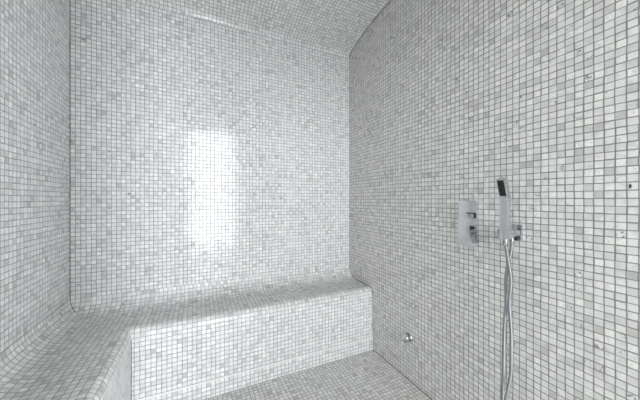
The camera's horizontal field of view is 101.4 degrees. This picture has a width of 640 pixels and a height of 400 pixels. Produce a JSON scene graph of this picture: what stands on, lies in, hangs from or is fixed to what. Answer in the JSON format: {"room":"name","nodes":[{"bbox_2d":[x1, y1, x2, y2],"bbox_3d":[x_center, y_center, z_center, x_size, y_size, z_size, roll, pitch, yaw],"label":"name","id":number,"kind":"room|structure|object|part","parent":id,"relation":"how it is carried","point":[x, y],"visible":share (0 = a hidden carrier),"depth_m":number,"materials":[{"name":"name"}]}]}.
{"room":"spa","nodes":[
{"label":"spa","id":0,"kind":"room"},
{"bbox_2d":[0,0,69,353],"bbox_3d":[-1.137,-0.229,0.711,0.120,2.750,1.968,0,0,-25],"label":"wall","id":1,"kind":"structure","parent":0,"point":[34,34],"depth_m":1.18,"materials":[{"name":"white tile"}]},
{"bbox_2d":[70,0,348,298],"bbox_3d":[-0.620,-0.229,1.973,1.889,2.750,0.120,0,0,-25],"label":"wall","id":2,"kind":"structure","parent":0,"point":[202,151],"depth_m":1.80,"materials":[{"name":"white tile"}]},
{"bbox_2d":[130,0,389,58],"bbox_3d":[-0.203,-1.258,1.082,1.889,0.691,1.848,0,0,-25],"label":"ceiling","id":3,"kind":"structure","parent":0,"point":[334,27],"depth_m":1.90,"materials":[{"name":"white tile"}]},
{"bbox_2d":[206,350,430,399],"bbox_3d":[-0.228,1.196,1.137,2.129,0.100,1.968,0,0,-25],"label":"floor","id":4,"kind":"structure","parent":0,"point":[363,376],"depth_m":1.63,"materials":[{"name":"white tile"}]},
{"bbox_2d":[0,265,372,399],"bbox_3d":[-0.249,0.861,1.181,1.886,0.570,1.627,0,0,-25],"label":"tiled bench","id":5,"kind":"object","parent":4,"relation":"on","point":[201,341],"visible":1,"depth_m":1.54,"materials":[{"name":"white tile"}]},
{"bbox_2d":[131,339,131,399],"bbox_3d":[-0.980,0.885,1.361,0.004,0.326,0.004,0,0,-25],"label":"trim","id":6,"kind":"structure","parent":5,"relation":"attached to","point":[131,339],"depth_m":1.36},
{"bbox_3d":[-0.249,0.885,1.181,1.886,0.326,1.627,0,0,-25],"label":"panel","id":7,"kind":"part","parent":5,"relation":"part of","materials":[{"name":"white tile"}]},
{"bbox_2d":[204,350,370,399],"bbox_3d":[-0.283,1.146,1.682,1.526,0.005,0.005,0,0,-25],"label":"trim","id":8,"kind":"structure","parent":5,"relation":"attached to","point":[370,350],"depth_m":1.70,"materials":[{"name":"white tile"}]},
{"bbox_2d":[350,0,639,399],"bbox_3d":[0.681,-0.229,1.563,0.120,2.750,1.968,0,0,-25],"label":"wall","id":9,"kind":"structure","parent":0,"point":[449,99],"depth_m":1.16,"materials":[{"name":"white tile"}]},
{"bbox_2d":[349,59,349,264],"bbox_3d":[0.261,-0.337,2.320,0.003,1.826,0.003,0,0,-25],"label":"trim","id":10,"kind":"structure","parent":9,"relation":"attached to","point":[349,59],"depth_m":2.32,"materials":[{"name":"white tile"}]},
{"bbox_2d":[349,0,390,58],"bbox_3d":[0.461,-1.323,1.893,0.006,0.147,0.948,0,0,-25],"label":"trim","id":11,"kind":"structure","parent":9,"relation":"attached to","point":[390,0],"depth_m":2.04,"materials":[{"name":"grey tile"}]},
{"bbox_2d":[373,349,431,399],"bbox_3d":[0.701,1.146,1.380,0.007,0.007,1.381,0,0,-25],"label":"trim","id":12,"kind":"structure","parent":9,"relation":"attached to","point":[373,349],"depth_m":1.70,"materials":[{"name":"grey tile"}]},
{"bbox_2d":[402,332,411,342],"bbox_3d":[0.549,0.874,1.664,0.038,0.060,0.060,0,0,-25],"label":"water nozzle","id":13,"kind":"object","parent":9,"relation":"attached to","point":[406,337],"visible":1,"depth_m":1.65,"materials":[{"name":"silver metal"}]},
{"bbox_2d":[458,201,478,246],"bbox_3d":[0.723,0.116,1.286,0.043,0.224,0.119,0,0,-25],"label":"shower mixer","id":14,"kind":"object","parent":9,"relation":"attached to","point":[467,210],"visible":1,"depth_m":1.29,"materials":[{"name":"silver metal"}]},
{"bbox_3d":[0.724,0.076,1.272,0.030,0.021,0.041,0,0,-25],"label":"diverter knob","id":15,"kind":"part","parent":14,"relation":"part of","materials":[{"name":"silver metal"}]},
{"bbox_3d":[0.730,0.145,1.271,0.024,0.043,0.043,0,0,-25],"label":"handle","id":16,"kind":"part","parent":14,"relation":"part of","materials":[{"name":"silver metal"}]},
{"bbox_3d":[0.729,0.172,1.245,0.018,0.069,0.040,0,0,-25],"label":"lever","id":17,"kind":"part","parent":14,"relation":"part of","materials":[{"name":"grey metal"}]},
{"bbox_2d":[497,224,522,240],"bbox_3d":[0.785,0.136,1.083,0.101,0.065,0.046,0,0,-25],"label":"bracket","id":18,"kind":"object","parent":9,"relation":"attached to","point":[516,232],"visible":0.86,"depth_m":1.08,"materials":[{"name":"silver metal"}]},
{"bbox_2d":[496,178,510,240],"bbox_3d":[0.746,0.041,1.065,0.046,0.262,0.034,0,0,-25],"label":"shower","id":19,"kind":"object","parent":18,"relation":"attached to","point":[502,183],"visible":1,"depth_m":1.06,"materials":[{"name":"silver metal"}]},
{"bbox_3d":[0.756,0.074,1.070,0.023,0.172,0.034,0,0,-25],"label":"handle","id":20,"kind":"part","parent":19,"relation":"part of","materials":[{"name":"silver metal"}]},
{"bbox_2d":[501,240,513,399],"bbox_3d":[0.755,0.514,1.071,0.106,0.700,0.045,0,0,-39],"label":"shower hose","id":21,"kind":"object","parent":18,"relation":"hanging from","point":[508,253],"visible":1,"depth_m":1.08,"materials":[{"name":"metal"}]},
{"bbox_3d":[0.825,0.134,1.102,0.014,0.062,0.046,0,0,-25],"label":"wall plate","id":22,"kind":"part","parent":18,"relation":"part of","materials":[{"name":"silver metal"}]}
]}

